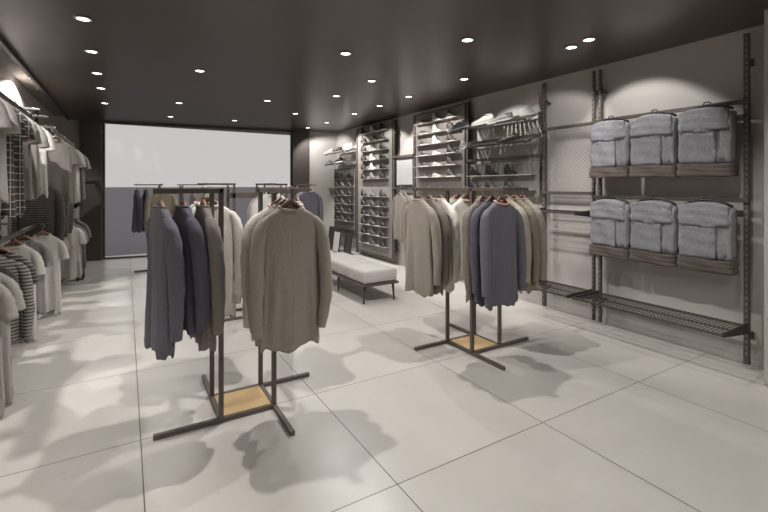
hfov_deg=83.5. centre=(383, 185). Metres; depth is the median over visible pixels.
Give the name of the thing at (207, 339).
sweater
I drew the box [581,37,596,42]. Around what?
recessed light
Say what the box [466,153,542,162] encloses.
wall rail
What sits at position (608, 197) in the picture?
clothes hanger
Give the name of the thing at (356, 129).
upright
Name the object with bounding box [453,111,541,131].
shoe shelf
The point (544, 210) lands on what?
wire shelf
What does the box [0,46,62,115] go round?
trim
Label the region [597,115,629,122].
clothes hanger
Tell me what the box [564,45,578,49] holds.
recessed light
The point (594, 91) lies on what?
upright
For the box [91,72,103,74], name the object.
recessed light
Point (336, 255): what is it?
cushion
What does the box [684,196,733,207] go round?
clothes hanger
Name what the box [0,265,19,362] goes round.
tee
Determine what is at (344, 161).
shoe shelf
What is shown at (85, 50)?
recessed light
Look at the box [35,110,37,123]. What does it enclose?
upright
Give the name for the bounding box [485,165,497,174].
boot
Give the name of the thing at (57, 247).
tee
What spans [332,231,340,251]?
picture
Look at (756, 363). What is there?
baseboard
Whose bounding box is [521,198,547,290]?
sweater
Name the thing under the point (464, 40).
recessed light
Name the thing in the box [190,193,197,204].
sweater
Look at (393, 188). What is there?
wall rail
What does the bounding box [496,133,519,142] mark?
shoe
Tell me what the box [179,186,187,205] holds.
clothes hanger
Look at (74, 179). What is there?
tee
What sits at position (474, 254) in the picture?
sweater
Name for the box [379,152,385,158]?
boot
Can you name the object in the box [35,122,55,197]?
tee
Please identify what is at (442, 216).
sweater
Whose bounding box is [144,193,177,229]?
sweater
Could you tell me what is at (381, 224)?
boot
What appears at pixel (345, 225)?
display
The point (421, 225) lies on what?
sweater
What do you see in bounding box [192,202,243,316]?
sweater
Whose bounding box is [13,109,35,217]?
tee
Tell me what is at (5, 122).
tee
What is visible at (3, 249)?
clothes hanger
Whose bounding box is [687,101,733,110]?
clothes hanger
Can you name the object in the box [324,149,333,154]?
sneaker
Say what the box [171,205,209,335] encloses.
sweater
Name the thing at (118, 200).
ground
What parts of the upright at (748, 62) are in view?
post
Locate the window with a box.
[103,121,291,258]
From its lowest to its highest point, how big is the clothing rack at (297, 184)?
1.684 m
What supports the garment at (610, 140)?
hanging from the clothes hanger at (613, 118)
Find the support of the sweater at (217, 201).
hanging from the clothes hanger
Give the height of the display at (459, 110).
1.460 m
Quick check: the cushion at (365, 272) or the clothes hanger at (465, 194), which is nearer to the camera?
the clothes hanger at (465, 194)
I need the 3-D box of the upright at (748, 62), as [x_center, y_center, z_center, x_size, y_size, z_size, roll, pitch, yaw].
[3.337,0.115,3.906,0.138,2.990,0.072,0,0,-31]
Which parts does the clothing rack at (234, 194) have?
hanging rail, post, post, hanging rail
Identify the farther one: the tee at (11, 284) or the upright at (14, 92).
the upright at (14, 92)
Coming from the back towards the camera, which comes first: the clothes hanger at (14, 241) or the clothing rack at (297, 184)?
the clothing rack at (297, 184)
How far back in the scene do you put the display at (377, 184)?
9.62 m
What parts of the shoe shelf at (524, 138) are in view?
frame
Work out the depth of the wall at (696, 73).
4.81 m
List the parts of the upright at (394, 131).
post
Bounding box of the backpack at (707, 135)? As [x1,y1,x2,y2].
[676,107,738,176]
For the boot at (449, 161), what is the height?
0.148 m
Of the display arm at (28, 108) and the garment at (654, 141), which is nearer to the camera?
the garment at (654, 141)
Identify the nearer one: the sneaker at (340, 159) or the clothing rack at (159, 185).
the clothing rack at (159, 185)
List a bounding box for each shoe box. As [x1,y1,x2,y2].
[343,143,352,149]
[518,104,539,116]
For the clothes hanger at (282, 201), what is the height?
0.264 m
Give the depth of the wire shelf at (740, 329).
4.21 m
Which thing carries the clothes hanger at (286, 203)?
hanging from the clothing rack at (237, 403)
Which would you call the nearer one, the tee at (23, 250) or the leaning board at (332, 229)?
the tee at (23, 250)
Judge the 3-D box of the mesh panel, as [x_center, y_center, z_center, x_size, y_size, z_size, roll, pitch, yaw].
[2.355,-0.335,5.483,0.016,0.834,0.684,0,0,-31]
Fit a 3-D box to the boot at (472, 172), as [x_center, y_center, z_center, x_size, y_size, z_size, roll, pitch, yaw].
[1.446,-0.237,6.826,0.083,0.154,0.221,0,0,-34]
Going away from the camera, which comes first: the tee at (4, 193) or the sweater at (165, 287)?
the sweater at (165, 287)
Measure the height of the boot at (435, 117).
0.148 m
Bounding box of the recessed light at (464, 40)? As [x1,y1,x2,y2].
[460,37,473,42]
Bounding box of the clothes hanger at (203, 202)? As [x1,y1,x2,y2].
[200,186,206,204]
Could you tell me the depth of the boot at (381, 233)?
9.27 m
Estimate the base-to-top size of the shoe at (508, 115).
0.158 m
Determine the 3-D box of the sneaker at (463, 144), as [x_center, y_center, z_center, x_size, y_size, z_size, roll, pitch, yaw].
[1.231,-0.643,6.658,0.115,0.184,0.318,0,0,18]
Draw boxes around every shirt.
[246,194,263,222]
[250,193,286,217]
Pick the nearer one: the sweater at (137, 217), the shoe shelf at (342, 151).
the sweater at (137, 217)
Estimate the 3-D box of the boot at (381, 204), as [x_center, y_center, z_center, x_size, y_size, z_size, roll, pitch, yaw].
[-0.023,0.371,9.273,0.080,0.148,0.213,0,0,-34]
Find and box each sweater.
[131,190,142,232]
[142,190,148,231]
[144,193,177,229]
[144,205,185,359]
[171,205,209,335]
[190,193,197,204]
[190,204,225,351]
[191,201,233,267]
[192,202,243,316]
[240,204,271,340]
[245,205,319,346]
[249,205,331,353]
[297,190,322,220]
[392,193,408,241]
[403,193,411,202]
[403,198,441,297]
[423,198,450,295]
[434,198,460,292]
[450,197,458,204]
[451,197,469,280]
[462,199,483,302]
[469,200,492,306]
[480,200,526,310]
[505,198,531,292]
[511,198,539,293]
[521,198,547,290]
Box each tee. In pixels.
[0,98,20,203]
[0,100,11,129]
[0,105,26,219]
[0,250,38,342]
[0,255,34,344]
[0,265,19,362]
[0,272,25,404]
[0,283,18,418]
[3,243,45,340]
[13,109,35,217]
[15,238,54,314]
[17,109,41,199]
[31,122,49,199]
[31,233,69,319]
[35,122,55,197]
[47,139,80,204]
[60,225,86,280]
[61,220,89,281]
[69,149,83,203]
[73,222,88,274]
[74,155,87,209]
[76,152,86,201]
[76,219,91,267]
[82,154,90,199]
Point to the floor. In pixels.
(582, 414)
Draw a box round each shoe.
[486,112,513,124]
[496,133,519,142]
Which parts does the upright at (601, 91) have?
post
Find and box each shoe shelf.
[325,148,355,155]
[325,159,355,165]
[452,133,541,150]
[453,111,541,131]
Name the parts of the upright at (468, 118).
post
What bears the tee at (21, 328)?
hanging from the clothes hanger
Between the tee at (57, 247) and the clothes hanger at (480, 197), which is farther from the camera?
the tee at (57, 247)
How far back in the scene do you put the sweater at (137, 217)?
8.06 m
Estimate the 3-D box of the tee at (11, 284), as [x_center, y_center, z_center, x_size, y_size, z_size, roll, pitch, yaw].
[-2.964,1.130,3.134,0.542,1.049,0.196,0,0,-37]
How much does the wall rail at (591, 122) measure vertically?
0.060 m
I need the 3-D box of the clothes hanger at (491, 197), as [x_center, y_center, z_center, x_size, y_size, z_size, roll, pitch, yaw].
[0.997,0.131,3.980,0.370,0.264,0.028,0,0,-31]
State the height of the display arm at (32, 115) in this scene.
0.120 m
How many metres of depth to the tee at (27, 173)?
4.25 m
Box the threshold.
[105,245,146,255]
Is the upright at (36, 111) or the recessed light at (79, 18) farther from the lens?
the upright at (36, 111)
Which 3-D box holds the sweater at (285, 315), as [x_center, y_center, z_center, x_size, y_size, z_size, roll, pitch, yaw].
[-0.620,0.610,2.869,0.559,0.964,0.166,0,0,-31]
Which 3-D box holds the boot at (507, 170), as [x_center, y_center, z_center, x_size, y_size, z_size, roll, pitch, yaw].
[1.826,-0.237,6.192,0.083,0.154,0.221,0,0,-34]
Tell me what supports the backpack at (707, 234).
hanging from the clothes hanger at (703, 199)
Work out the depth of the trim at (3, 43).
5.39 m
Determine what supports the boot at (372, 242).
on the display at (377, 184)
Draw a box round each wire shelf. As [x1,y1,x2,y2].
[539,208,590,216]
[539,280,592,297]
[572,290,747,337]
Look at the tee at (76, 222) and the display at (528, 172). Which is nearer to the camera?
the display at (528, 172)
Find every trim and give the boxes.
[0,35,69,119]
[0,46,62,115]
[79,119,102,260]
[292,130,308,199]
[764,9,767,385]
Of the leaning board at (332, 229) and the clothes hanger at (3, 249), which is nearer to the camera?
the clothes hanger at (3, 249)
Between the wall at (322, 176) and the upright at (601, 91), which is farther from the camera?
the wall at (322, 176)
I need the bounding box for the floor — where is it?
[0,248,767,511]
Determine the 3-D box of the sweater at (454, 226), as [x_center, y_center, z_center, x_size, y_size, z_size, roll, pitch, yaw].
[0.586,0.602,4.477,0.136,0.947,0.557,0,0,-31]
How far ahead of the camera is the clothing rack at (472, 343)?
4.40 m
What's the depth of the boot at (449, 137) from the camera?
7.33 m
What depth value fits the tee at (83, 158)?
6.85 m
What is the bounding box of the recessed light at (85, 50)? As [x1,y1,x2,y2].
[84,49,98,53]
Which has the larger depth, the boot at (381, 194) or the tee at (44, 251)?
the boot at (381, 194)
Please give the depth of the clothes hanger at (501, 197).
3.87 m
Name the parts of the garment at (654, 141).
panel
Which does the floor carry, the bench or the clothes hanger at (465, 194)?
the bench
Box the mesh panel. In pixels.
[547,125,591,191]
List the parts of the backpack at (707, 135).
panel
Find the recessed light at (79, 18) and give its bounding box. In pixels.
[73,16,92,21]
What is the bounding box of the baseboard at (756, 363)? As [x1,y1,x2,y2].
[340,245,763,368]
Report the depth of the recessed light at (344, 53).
4.72 m
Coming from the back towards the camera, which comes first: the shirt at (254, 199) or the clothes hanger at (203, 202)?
the shirt at (254, 199)
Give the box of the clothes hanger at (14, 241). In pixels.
[5,231,22,245]
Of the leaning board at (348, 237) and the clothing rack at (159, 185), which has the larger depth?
the leaning board at (348, 237)
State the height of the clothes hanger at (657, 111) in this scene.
0.105 m
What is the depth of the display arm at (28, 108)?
5.38 m
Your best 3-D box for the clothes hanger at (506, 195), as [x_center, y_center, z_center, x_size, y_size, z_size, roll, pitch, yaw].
[1.267,0.131,4.451,0.028,0.264,0.370,0,0,-31]
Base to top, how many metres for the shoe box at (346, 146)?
0.165 m
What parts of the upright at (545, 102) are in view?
post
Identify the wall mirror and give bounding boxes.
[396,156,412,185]
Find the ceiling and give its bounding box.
[0,0,767,134]
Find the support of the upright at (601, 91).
attached to the wall at (696, 73)
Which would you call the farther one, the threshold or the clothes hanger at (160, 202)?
the threshold
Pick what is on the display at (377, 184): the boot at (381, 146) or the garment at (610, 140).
the boot at (381, 146)
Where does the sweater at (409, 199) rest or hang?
hanging from the clothes hanger
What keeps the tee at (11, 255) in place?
hanging from the clothes hanger at (3, 249)
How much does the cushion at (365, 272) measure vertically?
0.188 m
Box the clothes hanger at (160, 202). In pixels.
[157,186,164,205]
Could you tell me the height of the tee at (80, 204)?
1.052 m
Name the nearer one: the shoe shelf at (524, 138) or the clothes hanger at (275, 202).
the clothes hanger at (275, 202)
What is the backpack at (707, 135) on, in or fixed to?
hanging from the clothes hanger at (710, 104)
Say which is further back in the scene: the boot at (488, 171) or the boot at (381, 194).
the boot at (381, 194)
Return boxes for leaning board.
[328,226,341,249]
[343,233,352,253]
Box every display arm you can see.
[13,107,39,109]
[32,115,48,117]
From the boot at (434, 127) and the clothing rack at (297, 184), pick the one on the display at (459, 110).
the boot at (434, 127)
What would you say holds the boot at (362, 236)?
on the display at (377, 184)
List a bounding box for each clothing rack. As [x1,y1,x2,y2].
[134,184,196,272]
[153,188,309,440]
[197,183,286,321]
[280,184,315,197]
[414,187,528,370]
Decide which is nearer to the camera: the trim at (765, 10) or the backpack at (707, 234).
the trim at (765, 10)
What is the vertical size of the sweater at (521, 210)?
0.946 m
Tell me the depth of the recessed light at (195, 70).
5.42 m
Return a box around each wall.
[0,65,52,246]
[53,116,336,233]
[337,24,763,361]
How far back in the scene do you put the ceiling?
4.47 m
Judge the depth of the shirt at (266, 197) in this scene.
5.12 m
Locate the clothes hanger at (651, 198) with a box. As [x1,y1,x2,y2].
[636,195,676,205]
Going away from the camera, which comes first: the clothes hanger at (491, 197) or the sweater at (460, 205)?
the clothes hanger at (491, 197)
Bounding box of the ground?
[105,187,289,246]
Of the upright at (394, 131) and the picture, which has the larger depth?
the picture
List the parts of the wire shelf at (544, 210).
frame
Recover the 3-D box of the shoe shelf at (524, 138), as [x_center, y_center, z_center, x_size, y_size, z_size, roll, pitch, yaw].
[1.612,-0.639,6.338,0.352,0.155,1.450,0,0,-31]
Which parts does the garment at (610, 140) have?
panel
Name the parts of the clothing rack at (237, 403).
hanging rail, post, rail, post, board, post, rail, post, hanging rail, hanging rail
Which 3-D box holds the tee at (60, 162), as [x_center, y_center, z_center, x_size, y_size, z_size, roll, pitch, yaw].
[-4.458,-0.183,5.836,0.563,0.908,0.182,0,0,-31]
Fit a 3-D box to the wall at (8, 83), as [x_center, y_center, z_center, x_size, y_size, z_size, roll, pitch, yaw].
[-3.662,-0.005,3.284,0.200,3.310,14.600,0,0,-31]
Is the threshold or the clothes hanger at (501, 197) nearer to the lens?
the clothes hanger at (501, 197)
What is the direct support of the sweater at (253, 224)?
hanging from the clothes hanger at (282, 201)
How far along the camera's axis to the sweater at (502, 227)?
3.81 m
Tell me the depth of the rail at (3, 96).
4.48 m
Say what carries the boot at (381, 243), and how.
on the display at (377, 184)
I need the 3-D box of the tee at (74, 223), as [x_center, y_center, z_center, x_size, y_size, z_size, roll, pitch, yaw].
[-5.253,1.059,7.163,0.553,0.906,0.186,0,0,-36]
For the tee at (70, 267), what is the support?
hanging from the clothes hanger
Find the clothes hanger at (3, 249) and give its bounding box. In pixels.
[0,239,10,252]
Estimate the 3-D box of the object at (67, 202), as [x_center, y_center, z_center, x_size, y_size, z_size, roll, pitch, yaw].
[-4.738,0.371,5.991,0.587,0.810,0.175,0,0,-26]
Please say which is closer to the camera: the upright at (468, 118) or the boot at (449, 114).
the upright at (468, 118)
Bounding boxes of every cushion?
[330,252,356,258]
[331,257,373,275]
[346,262,396,283]
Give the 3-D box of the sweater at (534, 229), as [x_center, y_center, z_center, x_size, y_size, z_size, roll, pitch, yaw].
[1.379,0.610,4.519,0.166,0.964,0.559,0,0,-31]
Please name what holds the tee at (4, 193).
hanging from the clothes hanger
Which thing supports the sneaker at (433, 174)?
on the display at (459, 110)
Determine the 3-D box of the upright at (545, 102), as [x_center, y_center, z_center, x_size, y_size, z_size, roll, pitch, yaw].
[2.206,0.115,5.791,0.138,2.990,0.080,0,0,-31]
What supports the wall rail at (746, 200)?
attached to the upright at (748, 62)
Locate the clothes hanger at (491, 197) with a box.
[486,186,496,201]
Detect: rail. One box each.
[0,91,31,118]
[0,220,35,243]
[41,126,74,147]
[392,154,413,158]
[392,187,413,189]
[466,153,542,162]
[541,121,592,131]
[541,190,593,195]
[593,97,749,123]
[593,194,749,203]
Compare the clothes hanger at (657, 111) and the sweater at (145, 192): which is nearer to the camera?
the clothes hanger at (657, 111)
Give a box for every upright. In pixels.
[13,91,16,230]
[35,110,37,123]
[356,129,357,251]
[393,120,398,262]
[413,115,415,198]
[466,102,473,195]
[542,83,550,305]
[592,71,597,319]
[598,69,606,321]
[743,33,754,364]
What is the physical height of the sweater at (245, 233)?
0.944 m
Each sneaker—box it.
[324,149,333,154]
[333,147,342,152]
[334,157,343,162]
[432,173,441,176]
[447,119,469,131]
[459,139,466,149]
[471,113,494,125]
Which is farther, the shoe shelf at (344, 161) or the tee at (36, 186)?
the shoe shelf at (344, 161)
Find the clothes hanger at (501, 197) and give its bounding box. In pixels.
[496,186,507,202]
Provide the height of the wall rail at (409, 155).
0.060 m
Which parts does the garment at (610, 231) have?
panel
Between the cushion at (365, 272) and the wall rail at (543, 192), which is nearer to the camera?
the wall rail at (543, 192)
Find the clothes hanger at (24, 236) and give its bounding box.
[16,227,31,240]
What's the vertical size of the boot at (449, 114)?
0.148 m
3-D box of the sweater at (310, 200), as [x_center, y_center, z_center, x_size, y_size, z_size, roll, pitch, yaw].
[-1.512,0.485,8.716,0.590,0.812,0.176,0,0,-31]
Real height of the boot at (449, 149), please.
0.148 m
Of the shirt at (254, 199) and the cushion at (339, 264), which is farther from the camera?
the cushion at (339, 264)
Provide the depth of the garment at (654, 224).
4.42 m
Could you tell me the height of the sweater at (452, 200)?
0.944 m
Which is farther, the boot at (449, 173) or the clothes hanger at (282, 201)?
the boot at (449, 173)
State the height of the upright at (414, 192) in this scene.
2.990 m
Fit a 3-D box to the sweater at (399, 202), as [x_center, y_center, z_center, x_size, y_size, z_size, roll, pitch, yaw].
[0.328,0.618,8.499,0.138,0.944,0.550,0,0,-31]
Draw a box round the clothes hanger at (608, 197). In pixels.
[595,194,629,203]
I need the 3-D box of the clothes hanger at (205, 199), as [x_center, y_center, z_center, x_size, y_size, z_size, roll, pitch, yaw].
[-1.394,0.131,3.431,0.370,0.264,0.028,0,0,-36]
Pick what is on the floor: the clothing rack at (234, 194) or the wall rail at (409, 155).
the clothing rack at (234, 194)
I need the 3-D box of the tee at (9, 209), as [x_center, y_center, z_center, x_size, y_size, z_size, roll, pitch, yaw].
[-3.280,-0.230,3.527,0.542,1.049,0.196,0,0,-44]
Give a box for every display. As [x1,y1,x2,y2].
[334,168,355,231]
[357,120,395,259]
[414,103,465,186]
[466,160,539,196]
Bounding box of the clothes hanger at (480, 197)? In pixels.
[478,186,486,200]
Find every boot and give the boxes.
[361,235,366,242]
[370,199,375,205]
[370,237,375,244]
[379,142,385,148]
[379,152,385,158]
[379,162,385,168]
[379,190,385,196]
[379,200,385,206]
[379,210,385,216]
[379,220,385,226]
[379,230,385,236]
[379,239,385,246]
[432,113,440,120]
[432,124,441,131]
[432,135,440,143]
[446,109,455,117]
[446,121,452,129]
[446,133,455,141]
[446,145,455,152]
[446,156,456,164]
[446,168,456,176]
[469,166,480,175]
[469,180,478,186]
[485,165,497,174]
[485,179,495,186]
[504,164,517,174]
[504,179,514,186]
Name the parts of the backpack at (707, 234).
panel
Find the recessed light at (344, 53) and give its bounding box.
[339,51,351,55]
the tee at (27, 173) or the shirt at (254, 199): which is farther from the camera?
the shirt at (254, 199)
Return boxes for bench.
[330,252,398,303]
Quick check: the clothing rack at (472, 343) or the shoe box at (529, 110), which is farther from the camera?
the shoe box at (529, 110)
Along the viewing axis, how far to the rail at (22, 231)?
4.63 m
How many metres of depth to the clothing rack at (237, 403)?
3.15 m
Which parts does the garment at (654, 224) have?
panel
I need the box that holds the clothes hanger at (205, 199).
[200,186,217,204]
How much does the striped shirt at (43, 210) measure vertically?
0.809 m
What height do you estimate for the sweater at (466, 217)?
0.958 m
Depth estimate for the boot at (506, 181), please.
6.21 m
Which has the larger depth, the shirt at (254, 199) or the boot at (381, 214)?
the boot at (381, 214)
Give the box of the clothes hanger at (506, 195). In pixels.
[503,186,510,198]
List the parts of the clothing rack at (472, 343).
hanging rail, post, rail, post, board, post, hanging rail, rail, post, hanging rail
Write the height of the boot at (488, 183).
0.154 m
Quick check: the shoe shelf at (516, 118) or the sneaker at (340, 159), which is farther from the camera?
the sneaker at (340, 159)
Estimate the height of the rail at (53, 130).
0.140 m
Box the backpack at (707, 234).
[676,202,738,275]
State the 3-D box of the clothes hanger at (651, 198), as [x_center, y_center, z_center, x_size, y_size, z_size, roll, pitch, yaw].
[2.818,0.148,4.478,0.022,0.105,0.421,0,0,-31]
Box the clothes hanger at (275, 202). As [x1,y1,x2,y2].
[270,186,281,205]
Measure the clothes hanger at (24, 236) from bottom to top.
0.264 m
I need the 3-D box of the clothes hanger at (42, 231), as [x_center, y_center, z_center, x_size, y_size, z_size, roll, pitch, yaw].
[-4.296,0.606,5.411,0.028,0.264,0.370,0,0,43]
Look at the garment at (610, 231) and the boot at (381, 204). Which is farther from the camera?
the boot at (381, 204)
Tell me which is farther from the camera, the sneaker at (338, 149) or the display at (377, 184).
the sneaker at (338, 149)
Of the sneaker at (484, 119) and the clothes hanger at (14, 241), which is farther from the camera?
the sneaker at (484, 119)
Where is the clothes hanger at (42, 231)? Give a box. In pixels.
[36,224,49,235]
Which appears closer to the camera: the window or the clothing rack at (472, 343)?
the clothing rack at (472, 343)
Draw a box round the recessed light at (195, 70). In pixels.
[194,69,205,72]
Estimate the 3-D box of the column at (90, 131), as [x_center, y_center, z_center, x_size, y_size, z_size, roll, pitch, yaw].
[-6.515,0.095,9.599,0.414,3.110,0.300,0,0,-23]
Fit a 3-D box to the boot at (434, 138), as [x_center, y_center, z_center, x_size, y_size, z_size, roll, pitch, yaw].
[0.944,-0.834,7.661,0.080,0.148,0.213,0,0,-34]
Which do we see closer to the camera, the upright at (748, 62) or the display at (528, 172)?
the upright at (748, 62)
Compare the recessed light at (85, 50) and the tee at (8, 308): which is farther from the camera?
the recessed light at (85, 50)
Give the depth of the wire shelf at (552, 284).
5.24 m
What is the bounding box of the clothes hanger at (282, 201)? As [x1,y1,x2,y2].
[275,186,288,206]
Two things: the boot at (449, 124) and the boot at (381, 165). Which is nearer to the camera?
the boot at (449, 124)
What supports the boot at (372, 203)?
on the display at (377, 184)
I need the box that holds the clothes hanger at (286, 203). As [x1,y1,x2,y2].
[280,186,300,208]
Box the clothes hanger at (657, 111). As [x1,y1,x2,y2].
[639,109,676,116]
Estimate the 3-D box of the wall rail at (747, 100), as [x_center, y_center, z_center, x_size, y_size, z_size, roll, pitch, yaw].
[2.887,-0.765,4.496,0.031,0.060,1.508,0,0,-31]
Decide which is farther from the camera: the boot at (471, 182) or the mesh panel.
the boot at (471, 182)
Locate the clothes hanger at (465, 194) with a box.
[461,186,469,199]
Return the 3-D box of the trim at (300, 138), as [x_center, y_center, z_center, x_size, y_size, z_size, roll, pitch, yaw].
[-2.230,0.095,11.417,0.434,3.110,0.300,0,0,-23]
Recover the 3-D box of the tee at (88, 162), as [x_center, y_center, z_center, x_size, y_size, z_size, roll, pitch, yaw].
[-5.519,-0.182,7.602,0.560,0.910,0.188,0,0,-36]
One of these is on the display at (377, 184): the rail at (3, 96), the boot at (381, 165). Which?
the boot at (381, 165)
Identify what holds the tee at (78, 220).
hanging from the clothes hanger
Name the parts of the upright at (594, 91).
post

